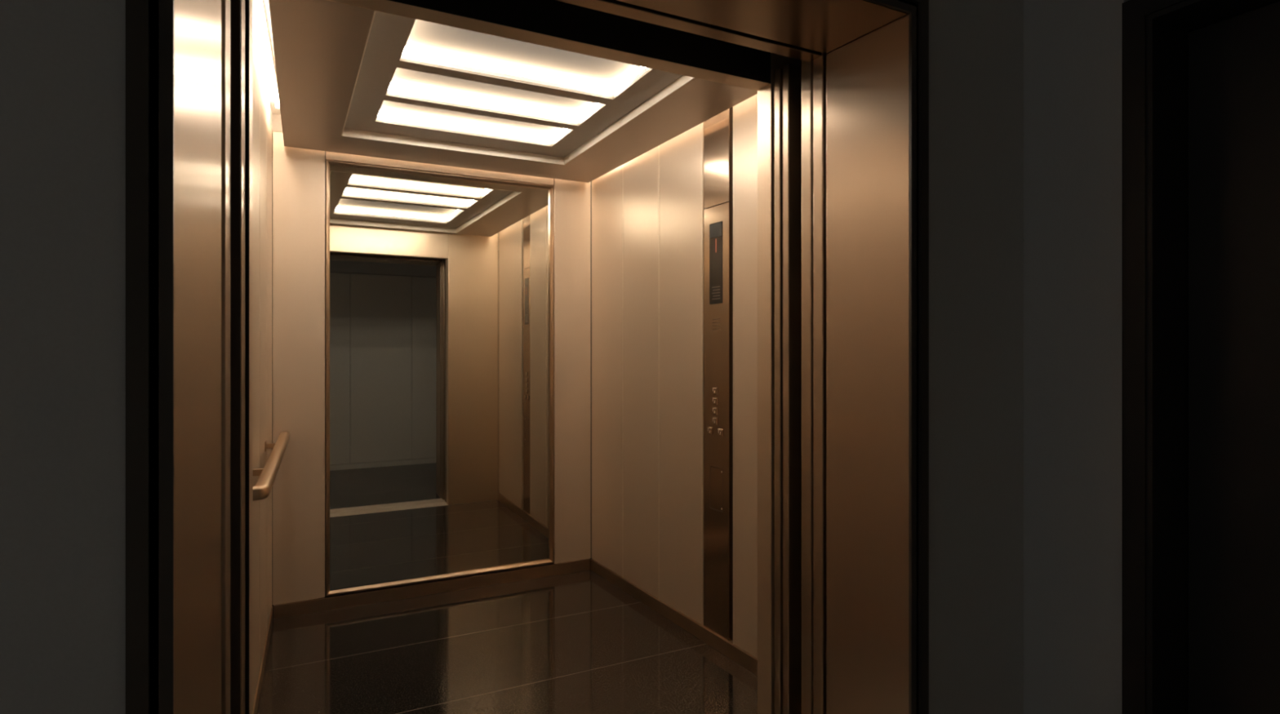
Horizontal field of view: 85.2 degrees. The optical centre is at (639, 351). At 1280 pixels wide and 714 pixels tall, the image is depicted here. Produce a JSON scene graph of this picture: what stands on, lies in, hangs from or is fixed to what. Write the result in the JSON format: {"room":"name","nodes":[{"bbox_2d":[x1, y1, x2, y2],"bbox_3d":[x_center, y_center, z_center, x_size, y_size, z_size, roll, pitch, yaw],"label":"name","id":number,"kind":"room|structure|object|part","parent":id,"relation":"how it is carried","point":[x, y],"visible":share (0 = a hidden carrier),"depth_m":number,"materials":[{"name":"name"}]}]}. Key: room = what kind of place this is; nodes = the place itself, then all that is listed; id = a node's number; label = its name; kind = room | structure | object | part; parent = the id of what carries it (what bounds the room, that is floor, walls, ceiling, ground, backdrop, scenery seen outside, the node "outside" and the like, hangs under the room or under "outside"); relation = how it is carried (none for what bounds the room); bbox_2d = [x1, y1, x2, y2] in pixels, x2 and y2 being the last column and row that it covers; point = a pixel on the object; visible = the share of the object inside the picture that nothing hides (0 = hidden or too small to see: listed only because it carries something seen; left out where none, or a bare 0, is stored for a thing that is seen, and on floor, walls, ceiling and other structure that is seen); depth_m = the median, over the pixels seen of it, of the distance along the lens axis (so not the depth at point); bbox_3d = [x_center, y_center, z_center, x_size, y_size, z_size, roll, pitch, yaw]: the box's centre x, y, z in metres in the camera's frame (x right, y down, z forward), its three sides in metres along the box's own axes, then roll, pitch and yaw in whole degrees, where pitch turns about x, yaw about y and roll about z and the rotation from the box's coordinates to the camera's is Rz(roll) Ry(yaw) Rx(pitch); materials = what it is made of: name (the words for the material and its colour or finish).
{"room":"elevator lobby","nodes":[
{"label":"elevator lobby","id":0,"kind":"room"},
{"bbox_2d":[253,17,272,706],"bbox_3d":[-1.382,0.070,2.444,0.050,2.460,2.174,0,0,-25],"label":"wall","id":1,"kind":"structure","parent":0,"point":[262,111],"depth_m":2.76,"materials":[{"name":"brown metal"}]},
{"bbox_3d":[-1.391,0.080,2.493,0.024,2.309,0.379,0,0,-25],"label":"wall panel","id":2,"kind":"part","parent":1,"relation":"part of","materials":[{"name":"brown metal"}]},
{"bbox_3d":[-1.551,0.080,2.842,0.024,2.309,0.377,0,0,-25],"label":"wall panel","id":3,"kind":"part","parent":1,"relation":"part of","materials":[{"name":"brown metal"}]},
{"bbox_2d":[253,606,273,713],"bbox_3d":[-1.355,1.268,2.421,0.028,0.064,2.107,0,0,-25],"label":"baseboard","id":4,"kind":"structure","parent":1,"relation":"attached to","point":[269,628],"depth_m":2.79,"materials":[{"name":"brown metal"}]},
{"bbox_3d":[-1.716,0.080,3.198,0.024,2.309,0.395,0,0,-25],"label":"wall panel","id":5,"kind":"part","parent":1,"relation":"part of","materials":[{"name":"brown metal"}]},
{"bbox_2d":[253,431,289,501],"bbox_3d":[-1.418,0.403,2.671,0.078,0.049,1.524,0,0,-25],"label":"handrail","id":6,"kind":"object","parent":1,"relation":"attached to","point":[262,489],"visible":0.74,"depth_m":2.30,"materials":[{"name":"brown metal"}]},
{"bbox_2d":[271,113,591,606],"bbox_3d":[-1.054,0.070,3.797,1.782,2.460,0.060,0,0,-27],"label":"wall","id":7,"kind":"structure","parent":0,"point":[298,175],"depth_m":3.47,"materials":[{"name":"brown metal"}]},
{"bbox_3d":[-1.694,0.080,3.458,0.233,2.309,0.040,0,0,-27],"label":"wall panel","id":8,"kind":"part","parent":7,"relation":"part of","materials":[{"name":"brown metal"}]},
{"bbox_2d":[273,559,590,619],"bbox_3d":[-1.049,1.268,3.784,1.668,0.064,0.046,0,0,-27],"label":"baseboard","id":9,"kind":"structure","parent":7,"relation":"attached to","point":[446,585],"depth_m":3.71,"materials":[{"name":"brown metal"}]},
{"bbox_3d":[-1.048,-1.022,3.788,1.210,0.107,0.040,0,0,-27],"label":"wall panel","id":10,"kind":"part","parent":7,"relation":"part of","materials":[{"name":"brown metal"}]},
{"bbox_2d":[325,160,554,596],"bbox_3d":[-1.045,0.132,3.783,1.208,2.191,0.035,0,0,-27],"label":"wall mirror","id":11,"kind":"object","parent":7,"relation":"attached to","point":[440,286],"visible":1,"depth_m":3.75,"materials":[{"name":"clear mirror"}]},
{"bbox_3d":[-0.404,0.080,4.118,0.230,2.309,0.040,0,0,-27],"label":"wall panel","id":12,"kind":"part","parent":7,"relation":"part of","materials":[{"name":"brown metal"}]},
{"bbox_2d":[253,0,757,182],"bbox_3d":[-0.559,-1.099,2.825,1.973,0.201,2.240,0,0,-27],"label":"ceiling","id":13,"kind":"structure","parent":0,"point":[335,64],"depth_m":2.88,"materials":[{"name":"brown metal"}]},
{"bbox_2d":[257,0,279,108],"bbox_3d":[-1.291,-1.143,2.384,0.018,0.036,1.822,0,0,-25],"label":"recessed light","id":14,"kind":"object","parent":13,"relation":"in","point":[260,2],"visible":0.89,"depth_m":2.61,"materials":[{"name":"white plastic"}]},
{"bbox_2d":[376,100,571,145],"bbox_3d":[-0.750,-1.079,3.187,0.900,0.070,0.362,0,0,-27],"label":"ceiling light","id":15,"kind":"object","parent":13,"relation":"attached to","point":[389,111],"visible":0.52,"depth_m":3.31,"materials":[{"name":"white plastic"}]},
{"bbox_2d":[386,67,603,124],"bbox_3d":[-0.584,-1.079,2.862,0.900,0.070,0.372,0,0,-27],"label":"ceiling light","id":16,"kind":"object","parent":13,"relation":"attached to","point":[404,82],"visible":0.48,"depth_m":2.98,"materials":[{"name":"white plastic"}]},
{"bbox_3d":[-0.506,-1.040,2.713,1.131,0.008,1.732,0,0,-27],"label":"coffer panel","id":17,"kind":"part","parent":13,"relation":"part of","materials":[{"name":"white plastic"}]},
{"bbox_2d":[400,18,649,97],"bbox_3d":[-0.348,-1.079,2.401,0.900,0.070,0.656,0,0,-27],"label":"ceiling light","id":18,"kind":"object","parent":13,"relation":"attached to","point":[428,42],"visible":0.38,"depth_m":2.61,"materials":[{"name":"white plastic"}]},
{"bbox_2d":[257,567,757,713],"bbox_3d":[-0.576,1.330,2.859,1.913,0.060,2.165,0,0,-27],"label":"floor","id":19,"kind":"structure","parent":0,"point":[576,642],"depth_m":2.96,"materials":[{"name":"black tile"}]},
{"bbox_3d":[-0.052,1.325,1.825,1.830,0.051,0.148,0,0,-27],"label":"sill","id":20,"kind":"structure","parent":19,"relation":"on","visible":0},
{"bbox_2d":[230,0,244,713],"bbox_3d":[-0.845,0.235,1.377,0.109,2.130,0.065,0,0,-27],"label":"elevator door","id":21,"kind":"structure","parent":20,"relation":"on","point":[237,7],"depth_m":1.37,"materials":[{"name":"brown metal"}]},
{"bbox_3d":[-0.847,0.235,1.380,0.109,2.130,0.058,0,0,-27],"label":"post","id":22,"kind":"part","parent":21,"relation":"part of","materials":[{"name":"brown metal"}]},
{"bbox_2d":[0,0,1023,713],"bbox_3d":[-1.067,0.025,0.905,4.924,2.550,0.253,0,0,-27],"label":"wall","id":23,"kind":"structure","parent":0,"point":[63,62],"depth_m":0.94,"materials":[{"name":"grey paint"}]},
{"bbox_2d":[125,0,928,713],"bbox_3d":[-0.067,0.228,1.408,1.544,2.144,0.268,0,0,-27],"label":"frame","id":24,"kind":"object","parent":23,"relation":"attached to","point":[877,51],"visible":1,"depth_m":1.59,"materials":[{"name":"brown metal"}]},
{"bbox_2d":[556,0,821,62],"bbox_3d":[-0.138,-0.808,1.566,1.376,0.034,0.046,0,0,-27],"label":"door frame","id":25,"kind":"structure","parent":23,"relation":"attached to","point":[611,6],"depth_m":1.70,"materials":[{"name":"brown metal"}]},
{"bbox_2d":[801,60,813,713],"bbox_3d":[0.770,0.197,2.081,0.700,2.194,0.042,0,0,-27],"label":"door leaf","id":26,"kind":"structure","parent":23,"relation":"in","point":[806,67],"depth_m":1.92,"materials":[{"name":"brown metal"}]},
{"bbox_2d":[813,52,826,713],"bbox_3d":[0.791,0.197,2.035,0.700,2.194,0.040,0,0,-27],"label":"door leaf","id":27,"kind":"structure","parent":23,"relation":"in","point":[819,64],"depth_m":1.87,"materials":[{"name":"brown metal"}]},
{"bbox_2d":[244,0,801,713],"bbox_3d":[-0.064,0.070,1.859,1.913,2.460,0.072,0,0,-27],"label":"door frame","id":28,"kind":"structure","parent":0,"point":[554,24],"depth_m":1.88,"materials":[{"name":"brown metal"}]},
{"bbox_3d":[-0.855,0.113,1.456,0.076,2.375,0.068,0,0,-27],"label":"return panel","id":29,"kind":"part","parent":28,"relation":"part of","materials":[{"name":"brown metal"}]},
{"bbox_2d":[774,67,782,713],"bbox_3d":[0.711,0.197,2.191,0.700,2.194,0.028,0,0,-27],"label":"door leaf","id":30,"kind":"structure","parent":28,"relation":"in","point":[779,73],"depth_m":2.02,"materials":[{"name":"brown metal"}]},
{"bbox_3d":[0.565,0.113,2.183,0.435,2.375,0.068,0,0,-27],"label":"return panel","id":31,"kind":"part","parent":28,"relation":"part of","materials":[{"name":"brown metal"}]},
{"bbox_2d":[782,63,801,713],"bbox_3d":[0.730,0.197,2.159,0.700,2.194,0.028,0,0,-27],"label":"door leaf","id":32,"kind":"structure","parent":28,"relation":"in","point":[792,73],"depth_m":2.00,"materials":[{"name":"brown metal"}]},
{"bbox_2d":[591,93,757,658],"bbox_3d":[0.233,0.070,3.270,0.050,2.460,2.174,0,0,-29],"label":"wall","id":33,"kind":"structure","parent":0,"point":[647,211],"depth_m":3.41,"materials":[{"name":"brown metal"}]},
{"bbox_3d":[-0.182,0.080,3.983,0.024,2.309,0.395,0,0,-29],"label":"wall panel","id":34,"kind":"part","parent":33,"relation":"part of","materials":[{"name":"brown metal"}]},
{"bbox_3d":[0.010,0.080,3.641,0.024,2.309,0.377,0,0,-29],"label":"wall panel","id":35,"kind":"part","parent":33,"relation":"part of","materials":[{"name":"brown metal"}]},
{"bbox_2d":[591,559,757,675],"bbox_3d":[0.235,1.268,3.234,0.030,0.064,2.107,0,0,-29],"label":"baseboard","id":36,"kind":"structure","parent":33,"relation":"attached to","point":[717,642],"depth_m":3.27,"materials":[{"name":"brown metal"}]},
{"bbox_3d":[0.199,0.080,3.306,0.024,2.309,0.379,0,0,-29],"label":"wall panel","id":37,"kind":"part","parent":33,"relation":"part of","materials":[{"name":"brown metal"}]},
{"bbox_2d":[703,106,732,640],"bbox_3d":[0.338,0.080,3.054,0.024,2.309,0.189,0,0,-29],"label":"control panel","id":38,"kind":"object","parent":33,"relation":"attached to","point":[717,130],"visible":0.96,"depth_m":3.03,"materials":[{"name":"brown metal"}]},
{"bbox_2d":[712,318,720,329],"bbox_3d":[0.335,-0.120,3.047,0.002,0.047,0.060,0,0,-29],"label":"plate","id":39,"kind":"object","parent":38,"relation":"attached to","point":[716,322],"depth_m":3.04,"materials":[{"name":"gold metal"}]},
{"bbox_3d":[0.341,-0.859,3.055,0.019,0.432,0.189,0,0,-29],"label":"plate","id":40,"kind":"part","parent":38,"relation":"part of","materials":[{"name":"brown metal"}]},
{"bbox_3d":[0.579,0.080,2.631,0.024,2.309,0.710,0,0,-29],"label":"wall panel","id":41,"kind":"part","parent":33,"relation":"part of","materials":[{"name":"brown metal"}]},
{"bbox_2d":[1023,0,1128,713],"bbox_3d":[1.502,0.025,1.069,0.200,2.550,1.794,0,0,-27],"label":"wall","id":42,"kind":"structure","parent":0,"point":[1073,48],"depth_m":1.71,"materials":[{"name":"grey paint"}]},
{"bbox_2d":[1121,0,1279,713],"bbox_3d":[1.433,0.249,1.183,0.198,2.102,1.040,0,0,-27],"label":"door","id":43,"kind":"structure","parent":42,"relation":"in","point":[1201,78],"depth_m":1.56,"materials":[{"name":"paint"}]},
{"bbox_3d":[1.433,0.249,1.183,0.198,2.102,1.040,0,0,-27],"label":"frame","id":44,"kind":"part","parent":43,"relation":"part of","materials":[{"name":"paint"}]},
{"bbox_3d":[-0.659,1.330,0.106,4.924,0.060,2.049,0,0,-27],"label":"floor","id":45,"kind":"structure","parent":0,"visible":0},
{"bbox_3d":[0.125,1.325,1.731,2.160,0.051,0.128,0,0,-27],"label":"sill","id":46,"kind":"structure","parent":45,"relation":"on","visible":0},
{"bbox_2d":[221,0,230,713],"bbox_3d":[-0.802,0.235,1.270,0.088,2.130,0.124,0,0,-27],"label":"elevator door","id":47,"kind":"structure","parent":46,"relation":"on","point":[225,4],"depth_m":1.24,"materials":[{"name":"brown metal"}]}
]}

